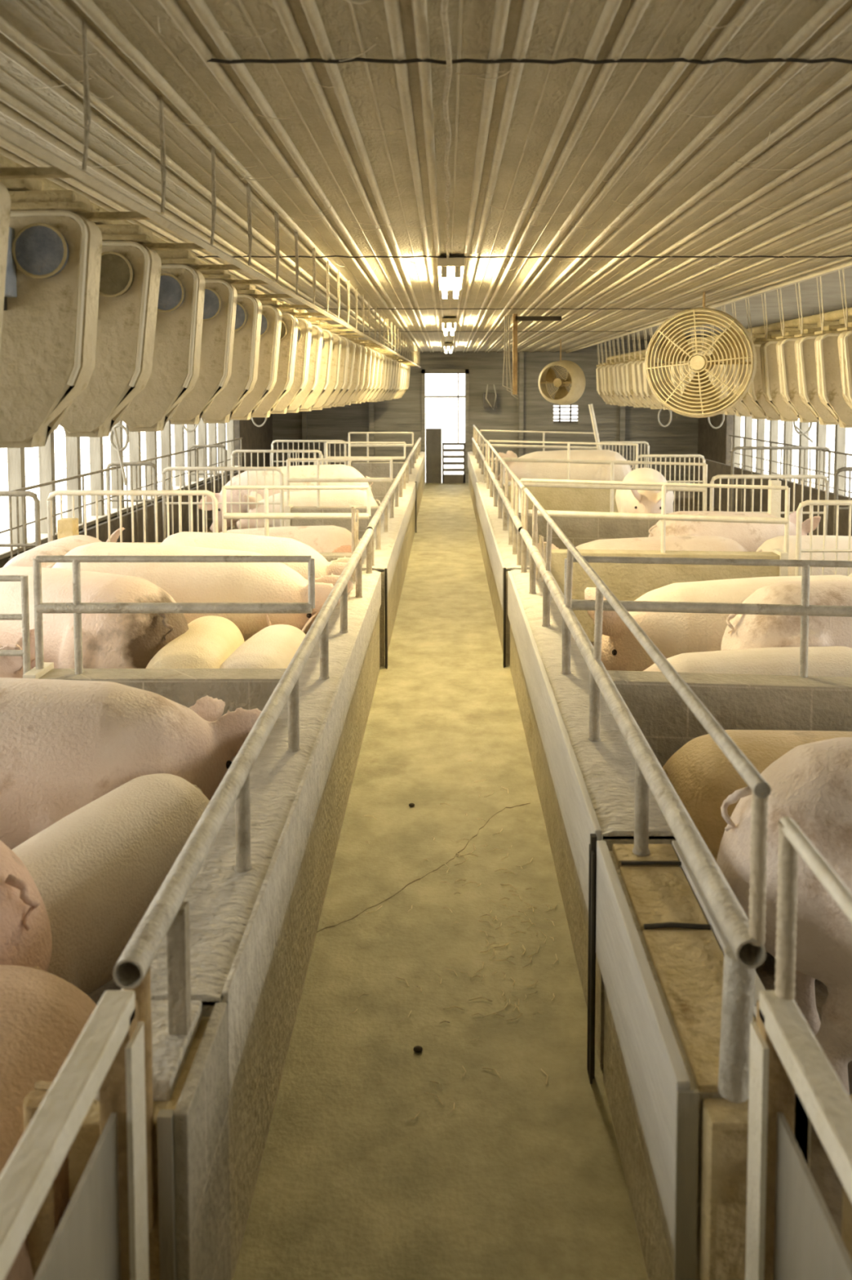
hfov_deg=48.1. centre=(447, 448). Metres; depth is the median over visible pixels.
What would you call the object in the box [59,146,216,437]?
dispenser
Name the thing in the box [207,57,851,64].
cable
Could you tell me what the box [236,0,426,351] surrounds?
trim
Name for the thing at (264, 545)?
pig
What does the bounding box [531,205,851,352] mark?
trim
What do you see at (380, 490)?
wall
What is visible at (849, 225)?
trim
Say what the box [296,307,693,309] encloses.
trim
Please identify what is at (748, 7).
trim
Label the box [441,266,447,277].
socket
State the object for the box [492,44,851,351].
trim
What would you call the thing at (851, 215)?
trim
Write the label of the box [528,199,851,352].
trim
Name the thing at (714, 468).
wall
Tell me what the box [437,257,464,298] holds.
lamp
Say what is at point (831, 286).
wall
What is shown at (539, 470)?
pig
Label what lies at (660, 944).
wall
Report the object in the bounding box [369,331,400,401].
dispenser
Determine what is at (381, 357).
dispenser
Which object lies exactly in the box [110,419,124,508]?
trim
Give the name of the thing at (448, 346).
lamp
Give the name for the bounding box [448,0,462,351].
trim
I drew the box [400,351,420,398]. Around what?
dispenser
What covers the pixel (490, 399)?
loop
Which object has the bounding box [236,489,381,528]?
pig
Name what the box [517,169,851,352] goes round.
trim
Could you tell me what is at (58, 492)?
gate
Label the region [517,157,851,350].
trim
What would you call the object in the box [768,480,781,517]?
timber post
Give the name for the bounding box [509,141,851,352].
trim
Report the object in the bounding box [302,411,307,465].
trim
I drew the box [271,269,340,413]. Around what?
dispenser
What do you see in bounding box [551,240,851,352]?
trim
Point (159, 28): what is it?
cobweb
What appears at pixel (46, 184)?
tube
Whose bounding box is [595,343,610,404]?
dispenser
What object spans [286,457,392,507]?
railing
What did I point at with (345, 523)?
wall
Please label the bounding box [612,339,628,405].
dispenser
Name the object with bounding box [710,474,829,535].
gate
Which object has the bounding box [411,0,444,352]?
trim
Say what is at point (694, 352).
dispenser
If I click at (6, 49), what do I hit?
trim
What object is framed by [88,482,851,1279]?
floor
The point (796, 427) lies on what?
hose
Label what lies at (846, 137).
trim
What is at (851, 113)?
trim
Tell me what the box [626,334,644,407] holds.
dispenser
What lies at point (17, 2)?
trim
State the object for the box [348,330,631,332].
trim
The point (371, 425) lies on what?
trim
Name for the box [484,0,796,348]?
trim
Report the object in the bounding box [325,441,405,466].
railing
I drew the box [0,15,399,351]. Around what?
trim
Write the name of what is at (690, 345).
dispenser
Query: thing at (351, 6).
trim
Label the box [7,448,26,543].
trim
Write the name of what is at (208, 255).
trim
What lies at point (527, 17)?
trim
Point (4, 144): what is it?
trim
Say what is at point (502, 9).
trim
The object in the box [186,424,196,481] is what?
trim
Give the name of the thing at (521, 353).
trim
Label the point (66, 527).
timber post
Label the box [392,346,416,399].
dispenser
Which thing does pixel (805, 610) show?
railing
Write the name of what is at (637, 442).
gate
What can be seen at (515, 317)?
pipe
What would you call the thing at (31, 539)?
trim
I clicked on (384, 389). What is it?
dispenser
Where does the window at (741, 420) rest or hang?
in the wall at (714, 444)
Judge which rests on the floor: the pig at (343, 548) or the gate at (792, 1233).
the pig at (343, 548)
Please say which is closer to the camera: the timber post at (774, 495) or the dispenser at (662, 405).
the timber post at (774, 495)
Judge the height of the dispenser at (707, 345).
0.910 m
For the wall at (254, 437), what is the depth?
15.57 m
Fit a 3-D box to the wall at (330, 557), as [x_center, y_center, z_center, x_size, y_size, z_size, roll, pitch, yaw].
[-1.060,0.998,6.373,0.880,0.630,0.170,0,4,0]
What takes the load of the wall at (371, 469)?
on the floor
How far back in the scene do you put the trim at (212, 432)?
13.24 m
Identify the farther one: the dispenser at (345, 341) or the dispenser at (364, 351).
the dispenser at (364, 351)
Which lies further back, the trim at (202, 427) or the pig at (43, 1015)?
the trim at (202, 427)
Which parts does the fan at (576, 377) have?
blade, motor, hanger rod, blade, blade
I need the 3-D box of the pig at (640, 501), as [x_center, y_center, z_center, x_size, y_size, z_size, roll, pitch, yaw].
[1.991,0.673,9.741,0.623,0.872,1.726,1,4,14]
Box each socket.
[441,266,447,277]
[454,266,461,277]
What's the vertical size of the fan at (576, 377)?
0.909 m
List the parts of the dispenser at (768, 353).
hanging cord, hanging cord, hopper lid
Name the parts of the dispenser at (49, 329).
hopper lid, hanger arm, hanging cord, hanging cord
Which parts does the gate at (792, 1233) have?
sheet panel, rod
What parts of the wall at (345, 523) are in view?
post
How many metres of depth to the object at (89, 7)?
2.30 m
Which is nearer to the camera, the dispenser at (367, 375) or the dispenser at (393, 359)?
the dispenser at (367, 375)
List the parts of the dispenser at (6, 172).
hanger arm, hanging cord, hanging cord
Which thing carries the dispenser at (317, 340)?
hanging from the ceiling
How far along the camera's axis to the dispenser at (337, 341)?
6.96 m
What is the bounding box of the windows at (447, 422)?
[0,413,851,543]
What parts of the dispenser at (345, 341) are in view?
hanger arm, hanging cord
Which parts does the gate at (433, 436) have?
solid panel, gate frame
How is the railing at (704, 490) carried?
on the wall at (580, 531)
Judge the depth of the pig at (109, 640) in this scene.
4.11 m
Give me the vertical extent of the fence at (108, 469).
0.990 m
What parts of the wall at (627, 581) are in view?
post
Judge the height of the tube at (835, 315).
0.057 m
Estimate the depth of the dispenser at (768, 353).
6.63 m
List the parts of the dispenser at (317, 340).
hopper lid, hanger arm, hanging cord, hanging cord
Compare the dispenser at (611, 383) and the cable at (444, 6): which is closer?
the cable at (444, 6)
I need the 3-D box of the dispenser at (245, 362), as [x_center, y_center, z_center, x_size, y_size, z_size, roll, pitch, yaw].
[-0.935,-0.528,4.155,0.581,0.835,0.190,0,4,2]
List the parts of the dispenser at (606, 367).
hopper lid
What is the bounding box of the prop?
[588,404,601,449]
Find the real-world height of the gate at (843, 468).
1.038 m
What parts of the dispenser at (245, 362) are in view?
hopper lid, hanger arm, hanging cord, hanging cord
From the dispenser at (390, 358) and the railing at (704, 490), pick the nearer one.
the railing at (704, 490)
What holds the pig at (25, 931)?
on the floor
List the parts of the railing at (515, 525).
post, post, post, post, post, rail, post, rail, post, post, post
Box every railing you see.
[32,555,315,674]
[112,528,373,1233]
[222,485,370,536]
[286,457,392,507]
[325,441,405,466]
[348,431,413,462]
[365,460,408,565]
[404,437,421,480]
[471,424,488,480]
[479,429,599,451]
[484,440,525,565]
[488,440,638,479]
[502,457,707,512]
[519,478,790,553]
[520,488,771,1102]
[564,555,851,677]
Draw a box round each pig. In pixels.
[0,566,188,668]
[0,628,35,678]
[0,677,262,849]
[0,840,52,971]
[0,964,97,1279]
[3,527,124,567]
[11,773,209,995]
[46,542,353,641]
[145,615,244,668]
[160,531,352,579]
[198,464,373,533]
[219,525,360,552]
[219,612,319,668]
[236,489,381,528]
[332,545,351,552]
[497,449,634,480]
[537,535,752,551]
[584,574,851,671]
[615,467,674,513]
[644,645,851,677]
[648,511,821,551]
[662,729,851,953]
[716,737,851,1095]
[720,581,851,650]
[755,535,851,576]
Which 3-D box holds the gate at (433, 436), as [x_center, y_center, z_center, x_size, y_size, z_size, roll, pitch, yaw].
[-0.030,0.137,17.421,0.720,1.000,0.040,0,4,0]
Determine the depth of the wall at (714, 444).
16.32 m
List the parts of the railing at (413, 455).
post, rail, post, post, post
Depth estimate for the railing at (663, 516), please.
6.38 m
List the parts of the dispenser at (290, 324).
hopper lid, hanger arm, hanging cord, hanging cord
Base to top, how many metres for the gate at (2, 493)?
1.038 m
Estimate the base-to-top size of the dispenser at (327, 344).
0.835 m
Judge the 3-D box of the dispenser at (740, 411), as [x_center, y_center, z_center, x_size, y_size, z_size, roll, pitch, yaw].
[2.397,-0.714,7.675,0.423,0.910,0.145,0,4,-5]
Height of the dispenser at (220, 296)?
0.835 m
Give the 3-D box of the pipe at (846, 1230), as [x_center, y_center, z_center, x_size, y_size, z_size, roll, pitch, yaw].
[0.665,1.321,1.503,0.084,0.580,0.082,0,4,0]
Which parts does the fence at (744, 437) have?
level rail, level rail, level rail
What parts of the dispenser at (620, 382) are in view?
hopper lid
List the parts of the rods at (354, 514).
rod, rod, rod, rod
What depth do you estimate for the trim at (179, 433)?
11.59 m
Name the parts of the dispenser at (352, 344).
hanger arm, hanging cord, hanging cord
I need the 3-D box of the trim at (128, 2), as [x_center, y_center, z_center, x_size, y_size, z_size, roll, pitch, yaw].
[-0.575,-1.141,7.194,0.007,0.006,20.500,0,4,0]
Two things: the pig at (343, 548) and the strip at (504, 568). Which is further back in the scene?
the pig at (343, 548)
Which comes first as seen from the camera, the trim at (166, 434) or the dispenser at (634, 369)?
the trim at (166, 434)
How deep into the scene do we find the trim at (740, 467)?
12.40 m
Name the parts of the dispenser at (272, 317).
hopper lid, hanger arm, hanging cord, hanging cord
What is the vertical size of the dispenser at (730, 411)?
0.910 m
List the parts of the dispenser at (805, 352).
hanging cord, hanging cord, hopper lid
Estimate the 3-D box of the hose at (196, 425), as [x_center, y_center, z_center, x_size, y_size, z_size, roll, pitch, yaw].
[-2.750,-0.749,10.173,0.184,1.156,0.040,0,4,0]
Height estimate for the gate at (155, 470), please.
1.038 m
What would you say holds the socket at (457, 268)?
attached to the lamp at (451, 270)
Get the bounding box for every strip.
[384,568,387,669]
[415,481,416,532]
[502,567,506,667]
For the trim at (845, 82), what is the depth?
2.92 m
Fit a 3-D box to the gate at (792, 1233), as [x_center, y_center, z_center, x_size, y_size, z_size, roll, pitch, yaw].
[0.461,1.079,0.737,0.055,1.056,1.280,0,4,0]
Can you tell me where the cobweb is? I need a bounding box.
[23,0,851,272]
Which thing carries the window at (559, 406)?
in the wall at (403, 414)
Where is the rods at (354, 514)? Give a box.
[351,506,358,581]
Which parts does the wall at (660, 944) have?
steel strip, rusty post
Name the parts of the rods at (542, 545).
rod, rod, rod, rod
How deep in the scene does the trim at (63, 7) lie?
2.30 m
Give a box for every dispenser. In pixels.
[0,19,90,350]
[0,95,166,448]
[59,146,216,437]
[120,182,252,431]
[168,209,279,424]
[201,231,298,423]
[230,247,315,420]
[251,260,328,417]
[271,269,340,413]
[286,280,350,413]
[299,288,357,411]
[311,294,364,409]
[323,299,370,408]
[331,306,376,407]
[336,311,381,406]
[345,315,385,404]
[351,318,388,404]
[357,321,392,403]
[361,324,395,402]
[365,327,398,401]
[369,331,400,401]
[373,333,403,401]
[377,334,405,400]
[381,337,408,400]
[384,338,409,399]
[386,341,411,399]
[389,342,413,399]
[391,349,414,399]
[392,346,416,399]
[395,346,417,398]
[397,347,418,398]
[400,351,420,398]
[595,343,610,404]
[600,342,614,404]
[604,341,618,404]
[607,340,626,406]
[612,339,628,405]
[616,337,633,406]
[621,336,638,407]
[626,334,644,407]
[631,333,650,408]
[636,331,656,408]
[642,329,663,408]
[649,327,669,409]
[667,361,671,380]
[671,344,694,394]
[679,332,702,394]
[688,327,712,381]
[697,324,724,413]
[707,324,736,414]
[720,305,751,416]
[732,302,766,419]
[745,297,781,420]
[760,293,798,421]
[776,288,818,422]
[794,282,839,425]
[814,275,851,427]
[837,269,851,409]
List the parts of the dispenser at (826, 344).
hanging cord, hanging cord, hopper lid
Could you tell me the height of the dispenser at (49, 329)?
0.835 m
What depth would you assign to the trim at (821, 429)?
11.87 m
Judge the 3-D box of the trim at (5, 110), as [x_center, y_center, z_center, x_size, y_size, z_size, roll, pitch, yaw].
[-1.100,-1.137,7.194,0.030,0.027,20.500,0,4,0]
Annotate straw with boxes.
[348,760,558,1121]
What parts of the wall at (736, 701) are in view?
post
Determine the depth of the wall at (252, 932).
2.46 m
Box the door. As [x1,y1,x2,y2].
[421,368,469,483]
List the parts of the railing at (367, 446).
post, rail, rail, post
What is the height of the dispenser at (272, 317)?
0.835 m
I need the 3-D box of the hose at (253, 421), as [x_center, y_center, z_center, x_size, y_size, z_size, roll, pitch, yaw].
[-2.600,-0.902,13.169,0.224,1.216,0.043,0,4,0]
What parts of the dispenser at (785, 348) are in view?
hanging cord, hanging cord, hopper lid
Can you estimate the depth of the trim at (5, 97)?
3.04 m
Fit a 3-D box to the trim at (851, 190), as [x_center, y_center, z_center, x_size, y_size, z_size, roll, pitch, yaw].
[1.425,-1.141,7.194,0.007,0.006,20.500,0,4,0]
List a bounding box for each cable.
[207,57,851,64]
[440,0,452,258]
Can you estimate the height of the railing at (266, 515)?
0.457 m
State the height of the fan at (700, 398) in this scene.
0.896 m
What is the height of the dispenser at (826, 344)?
0.910 m
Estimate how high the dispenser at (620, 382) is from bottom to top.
0.910 m
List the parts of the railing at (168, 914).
post, plate post, rail, post, post, post, post, post, post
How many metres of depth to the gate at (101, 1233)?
1.24 m
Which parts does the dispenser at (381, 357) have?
hanging cord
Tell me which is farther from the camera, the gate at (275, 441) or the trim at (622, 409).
the trim at (622, 409)
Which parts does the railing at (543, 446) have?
rail, rail, post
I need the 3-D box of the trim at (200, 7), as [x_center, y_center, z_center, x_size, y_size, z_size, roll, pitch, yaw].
[-0.450,-1.137,7.194,0.029,0.027,20.500,0,4,0]
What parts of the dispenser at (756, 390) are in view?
hanging cord, hanging cord, hopper lid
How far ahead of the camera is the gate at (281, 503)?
8.88 m
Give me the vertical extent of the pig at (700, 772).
0.606 m
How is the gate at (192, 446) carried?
on the floor
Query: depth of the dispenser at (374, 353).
9.76 m
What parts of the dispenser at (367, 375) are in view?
hanger arm, hanging cord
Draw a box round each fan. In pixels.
[538,338,586,405]
[644,291,756,417]
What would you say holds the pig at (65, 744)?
on the floor
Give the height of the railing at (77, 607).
0.457 m
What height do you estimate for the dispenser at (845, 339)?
0.910 m
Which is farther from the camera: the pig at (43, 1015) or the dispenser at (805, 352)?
the dispenser at (805, 352)
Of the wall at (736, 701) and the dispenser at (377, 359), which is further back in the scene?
the dispenser at (377, 359)
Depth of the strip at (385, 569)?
5.82 m
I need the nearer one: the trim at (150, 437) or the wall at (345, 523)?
the wall at (345, 523)
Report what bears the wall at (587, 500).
on the floor
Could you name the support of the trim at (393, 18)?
attached to the ceiling
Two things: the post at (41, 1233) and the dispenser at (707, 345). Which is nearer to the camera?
the post at (41, 1233)
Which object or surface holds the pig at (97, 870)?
on the floor
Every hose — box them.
[109,423,128,485]
[182,423,198,432]
[251,417,266,426]
[657,408,671,426]
[707,328,725,428]
[793,309,814,443]
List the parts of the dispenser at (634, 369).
hopper lid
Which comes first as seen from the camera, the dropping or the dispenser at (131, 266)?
the dropping
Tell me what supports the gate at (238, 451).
on the floor
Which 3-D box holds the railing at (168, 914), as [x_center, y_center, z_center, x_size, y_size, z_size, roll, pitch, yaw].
[-0.466,0.838,3.593,0.051,0.448,4.370,0,4,0]
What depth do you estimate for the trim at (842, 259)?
6.54 m
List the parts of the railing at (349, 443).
post, post, rail, rail, post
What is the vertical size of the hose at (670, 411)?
1.447 m
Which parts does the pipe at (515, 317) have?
level arm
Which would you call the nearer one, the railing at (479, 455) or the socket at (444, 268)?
the socket at (444, 268)
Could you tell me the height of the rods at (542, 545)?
0.392 m
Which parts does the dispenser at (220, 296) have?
hopper lid, hanger arm, hanging cord, hanging cord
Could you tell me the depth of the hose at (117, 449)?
8.00 m
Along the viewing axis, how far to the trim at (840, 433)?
11.29 m
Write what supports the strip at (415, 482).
attached to the wall at (252, 932)
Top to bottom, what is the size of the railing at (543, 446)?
0.492 m
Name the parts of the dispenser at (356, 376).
hanger arm, hanging cord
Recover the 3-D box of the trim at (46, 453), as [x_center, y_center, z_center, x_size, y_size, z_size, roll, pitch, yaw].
[-3.260,-0.091,7.759,0.100,1.565,0.070,0,4,0]
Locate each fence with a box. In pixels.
[0,437,242,556]
[728,434,851,496]
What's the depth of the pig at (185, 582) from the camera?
4.87 m
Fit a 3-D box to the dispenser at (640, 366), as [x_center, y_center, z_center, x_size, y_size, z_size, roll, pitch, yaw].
[2.401,-0.910,11.019,0.423,0.910,0.145,-2,4,-2]
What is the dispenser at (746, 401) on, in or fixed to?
hanging from the ceiling
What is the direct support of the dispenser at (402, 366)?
hanging from the ceiling
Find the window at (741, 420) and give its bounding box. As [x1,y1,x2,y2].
[741,419,851,491]
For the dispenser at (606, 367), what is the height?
0.910 m
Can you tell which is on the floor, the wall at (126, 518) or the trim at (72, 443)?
the wall at (126, 518)
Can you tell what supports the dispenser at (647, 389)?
hanging from the ceiling
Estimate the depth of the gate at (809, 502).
6.29 m
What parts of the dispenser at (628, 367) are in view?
hanging cord, hopper lid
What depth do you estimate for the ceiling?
2.58 m
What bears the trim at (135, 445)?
attached to the wall at (254, 437)
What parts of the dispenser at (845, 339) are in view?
hanging cord, hopper lid, hanging cord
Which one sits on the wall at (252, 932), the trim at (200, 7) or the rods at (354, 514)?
the rods at (354, 514)
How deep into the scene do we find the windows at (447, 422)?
31.23 m
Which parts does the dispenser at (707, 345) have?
hopper lid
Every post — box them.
[22,1080,54,1278]
[57,518,78,538]
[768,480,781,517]
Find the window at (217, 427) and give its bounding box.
[0,426,226,538]
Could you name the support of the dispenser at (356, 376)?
hanging from the ceiling
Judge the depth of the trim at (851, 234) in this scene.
5.92 m
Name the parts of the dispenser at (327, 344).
hopper lid, hanger arm, hanging cord, hanging cord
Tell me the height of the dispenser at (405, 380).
0.835 m
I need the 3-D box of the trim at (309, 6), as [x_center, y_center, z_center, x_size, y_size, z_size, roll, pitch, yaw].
[-0.250,-1.137,7.194,0.029,0.027,20.500,0,4,0]
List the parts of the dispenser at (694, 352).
hopper lid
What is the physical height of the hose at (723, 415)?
1.432 m
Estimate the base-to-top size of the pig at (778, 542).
0.658 m
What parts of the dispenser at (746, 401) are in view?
hopper lid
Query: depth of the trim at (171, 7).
2.37 m
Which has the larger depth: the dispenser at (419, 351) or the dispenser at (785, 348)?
the dispenser at (419, 351)
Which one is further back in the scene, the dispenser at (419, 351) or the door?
the door
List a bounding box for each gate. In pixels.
[0,490,40,559]
[0,574,30,674]
[0,990,149,1279]
[46,489,217,544]
[106,462,158,542]
[161,466,284,540]
[187,444,227,529]
[231,449,323,528]
[271,440,346,466]
[426,428,465,483]
[596,441,649,470]
[635,454,706,511]
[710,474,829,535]
[730,446,831,511]
[745,816,851,1279]
[795,499,851,576]
[833,466,851,536]
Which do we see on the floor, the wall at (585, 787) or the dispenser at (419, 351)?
the wall at (585, 787)
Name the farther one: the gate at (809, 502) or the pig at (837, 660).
the gate at (809, 502)
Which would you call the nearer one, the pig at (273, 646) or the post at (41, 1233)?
the post at (41, 1233)
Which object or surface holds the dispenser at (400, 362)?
hanging from the ceiling
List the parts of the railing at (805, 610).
post, rail, rail, post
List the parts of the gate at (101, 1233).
sheet panel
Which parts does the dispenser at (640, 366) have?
hanging cord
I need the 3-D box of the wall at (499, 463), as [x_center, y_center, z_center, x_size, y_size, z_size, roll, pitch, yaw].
[1.425,0.508,14.385,1.665,0.630,0.172,0,4,4]
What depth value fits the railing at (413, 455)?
13.33 m
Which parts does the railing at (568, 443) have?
rail, rail, post, post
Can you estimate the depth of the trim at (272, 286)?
7.77 m
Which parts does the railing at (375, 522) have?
post, post, post, rail, post, post, post, post, post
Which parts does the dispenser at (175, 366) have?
hopper lid, hanger arm, hanging cord, hanging cord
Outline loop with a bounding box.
[483,384,497,409]
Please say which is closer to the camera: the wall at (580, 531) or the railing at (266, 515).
the railing at (266, 515)
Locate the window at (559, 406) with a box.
[553,405,577,422]
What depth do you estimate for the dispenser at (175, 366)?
3.19 m
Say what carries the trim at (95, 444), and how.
attached to the wall at (254, 437)
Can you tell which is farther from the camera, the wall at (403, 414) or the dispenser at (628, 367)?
the wall at (403, 414)
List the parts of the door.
screen frame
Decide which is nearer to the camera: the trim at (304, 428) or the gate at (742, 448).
the gate at (742, 448)
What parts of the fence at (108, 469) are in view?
level rail, level rail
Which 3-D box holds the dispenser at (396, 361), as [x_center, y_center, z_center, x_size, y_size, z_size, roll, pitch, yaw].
[-0.801,-1.084,13.069,0.581,0.835,0.190,-1,4,0]
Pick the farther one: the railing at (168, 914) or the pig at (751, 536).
the pig at (751, 536)
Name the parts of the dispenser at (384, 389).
hanger arm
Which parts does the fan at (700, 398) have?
blade, blade, hanger rod, motor, blade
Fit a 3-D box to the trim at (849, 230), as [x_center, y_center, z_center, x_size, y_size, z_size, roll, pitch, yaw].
[1.750,-1.137,7.194,0.030,0.027,20.500,0,4,0]
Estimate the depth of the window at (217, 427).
8.26 m
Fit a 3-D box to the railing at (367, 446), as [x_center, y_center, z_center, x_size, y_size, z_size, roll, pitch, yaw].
[-1.001,-0.019,14.426,0.988,0.457,0.042,0,4,0]
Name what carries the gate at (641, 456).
on the floor
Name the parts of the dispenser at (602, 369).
hopper lid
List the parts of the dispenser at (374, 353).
hanger arm, hanging cord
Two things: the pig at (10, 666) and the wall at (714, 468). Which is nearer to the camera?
the pig at (10, 666)
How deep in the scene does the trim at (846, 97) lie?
3.09 m
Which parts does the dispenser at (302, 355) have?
hopper lid, hanger arm, hanging cord, hanging cord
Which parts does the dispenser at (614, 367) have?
hopper lid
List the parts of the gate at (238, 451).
gate frame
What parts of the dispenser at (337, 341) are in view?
hopper lid, hanger arm, hanging cord, hanging cord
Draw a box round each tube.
[0,154,359,339]
[607,306,851,359]
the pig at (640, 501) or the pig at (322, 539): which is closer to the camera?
the pig at (322, 539)
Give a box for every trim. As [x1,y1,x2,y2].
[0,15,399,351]
[0,37,397,351]
[0,67,389,348]
[0,88,384,348]
[0,102,382,348]
[0,137,338,328]
[0,146,286,302]
[0,465,240,559]
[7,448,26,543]
[13,0,404,351]
[38,431,56,533]
[45,0,408,352]
[65,434,81,524]
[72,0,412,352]
[88,436,104,515]
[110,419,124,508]
[125,0,415,351]
[128,431,142,499]
[145,431,157,496]
[158,0,420,352]
[160,420,171,489]
[173,424,184,485]
[186,0,422,352]
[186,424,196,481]
[196,255,851,257]
[197,417,207,477]
[208,423,217,473]
[217,422,226,466]
[226,419,235,466]
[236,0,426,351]
[271,0,431,352]
[271,285,362,339]
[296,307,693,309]
[300,0,434,352]
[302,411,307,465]
[347,0,437,350]
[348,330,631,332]
[368,401,374,462]
[383,0,442,352]
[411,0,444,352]
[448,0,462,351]
[452,0,511,352]
[454,0,539,352]
[459,0,573,351]
[462,0,622,352]
[466,0,650,352]
[470,0,685,351]
[474,0,735,352]
[476,0,764,352]
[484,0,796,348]
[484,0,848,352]
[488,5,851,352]
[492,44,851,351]
[496,70,851,352]
[498,87,851,352]
[507,129,851,352]
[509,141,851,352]
[511,112,851,346]
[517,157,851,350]
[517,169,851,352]
[518,351,524,457]
[520,177,851,351]
[525,190,851,351]
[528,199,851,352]
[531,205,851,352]
[536,214,851,351]
[539,222,851,352]
[542,227,851,352]
[547,234,851,351]
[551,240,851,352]
[553,244,851,352]
[558,249,851,351]
[561,253,851,352]
[566,259,851,353]
[619,351,626,458]
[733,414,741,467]
[740,466,851,497]
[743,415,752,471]
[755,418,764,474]
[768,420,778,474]
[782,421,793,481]
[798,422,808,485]
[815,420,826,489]
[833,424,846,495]
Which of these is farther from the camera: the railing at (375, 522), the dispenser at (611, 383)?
the dispenser at (611, 383)
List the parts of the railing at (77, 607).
post, post, rail, rail, post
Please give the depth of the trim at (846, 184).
4.36 m
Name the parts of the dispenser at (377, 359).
hanging cord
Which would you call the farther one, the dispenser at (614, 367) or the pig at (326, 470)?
the dispenser at (614, 367)
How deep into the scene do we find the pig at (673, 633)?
4.82 m
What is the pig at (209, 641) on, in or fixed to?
on the floor
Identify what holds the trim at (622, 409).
attached to the wall at (403, 414)
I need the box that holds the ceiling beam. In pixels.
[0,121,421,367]
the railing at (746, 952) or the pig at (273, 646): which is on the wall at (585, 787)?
the railing at (746, 952)
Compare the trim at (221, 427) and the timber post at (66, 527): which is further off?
the trim at (221, 427)
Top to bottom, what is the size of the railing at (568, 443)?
0.492 m
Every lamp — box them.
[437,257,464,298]
[441,317,457,335]
[444,342,453,353]
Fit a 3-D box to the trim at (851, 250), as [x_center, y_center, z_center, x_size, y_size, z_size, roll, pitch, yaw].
[2.025,-1.141,7.194,0.007,0.006,20.500,0,4,0]
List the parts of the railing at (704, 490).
post, rail, rail, post, post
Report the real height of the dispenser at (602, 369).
0.910 m
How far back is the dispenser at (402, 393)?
15.87 m
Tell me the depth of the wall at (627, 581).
6.39 m
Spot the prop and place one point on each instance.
(591, 406)
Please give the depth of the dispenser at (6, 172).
1.82 m
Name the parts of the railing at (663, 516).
post, rail, rail, post, post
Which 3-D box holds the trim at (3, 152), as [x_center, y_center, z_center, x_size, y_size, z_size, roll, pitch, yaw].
[-1.300,-1.137,7.194,0.029,0.027,20.500,0,4,0]
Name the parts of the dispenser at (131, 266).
hopper lid, hanger arm, hanging cord, hanging cord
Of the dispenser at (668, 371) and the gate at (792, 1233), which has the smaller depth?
the gate at (792, 1233)
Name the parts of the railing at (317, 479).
post, post, rail, rail, post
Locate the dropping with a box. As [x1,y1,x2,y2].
[413,1045,422,1052]
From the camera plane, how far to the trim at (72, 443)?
8.30 m
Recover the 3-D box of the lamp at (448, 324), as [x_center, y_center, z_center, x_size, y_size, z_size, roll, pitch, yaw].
[0.020,-1.231,9.643,0.140,0.120,1.200,0,4,0]
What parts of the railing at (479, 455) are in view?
post, post, post, rail, post, rail, post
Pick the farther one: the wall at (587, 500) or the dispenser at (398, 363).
the dispenser at (398, 363)
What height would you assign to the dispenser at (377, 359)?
0.835 m
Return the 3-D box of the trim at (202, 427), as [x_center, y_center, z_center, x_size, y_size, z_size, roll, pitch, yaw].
[-3.260,-0.394,12.700,0.100,1.565,0.070,0,4,0]
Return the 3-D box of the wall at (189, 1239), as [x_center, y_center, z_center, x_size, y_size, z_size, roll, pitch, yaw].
[-0.490,1.299,1.601,0.189,0.612,0.273,0,4,0]
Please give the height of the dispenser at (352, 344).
0.835 m
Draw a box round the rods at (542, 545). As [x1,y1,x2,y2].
[532,507,546,582]
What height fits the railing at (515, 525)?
0.505 m
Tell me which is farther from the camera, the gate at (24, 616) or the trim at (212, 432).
the trim at (212, 432)
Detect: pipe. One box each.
[502,314,561,399]
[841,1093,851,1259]
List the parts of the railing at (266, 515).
post, post, rail, rail, post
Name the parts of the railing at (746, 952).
post, post, post, post, post, post, rail, post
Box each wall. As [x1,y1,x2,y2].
[0,413,272,568]
[8,466,251,560]
[22,662,851,767]
[68,1000,231,1279]
[120,451,425,1279]
[272,339,698,480]
[284,503,378,539]
[319,552,351,561]
[347,461,404,478]
[368,478,395,506]
[467,451,676,1067]
[489,462,500,475]
[497,480,622,512]
[518,511,668,551]
[537,548,788,642]
[586,833,811,1279]
[613,266,851,339]
[693,457,851,536]
[697,320,838,465]
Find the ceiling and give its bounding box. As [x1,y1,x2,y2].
[0,0,851,351]
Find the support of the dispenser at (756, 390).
hanging from the ceiling
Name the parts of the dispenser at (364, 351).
hanger arm, hanging cord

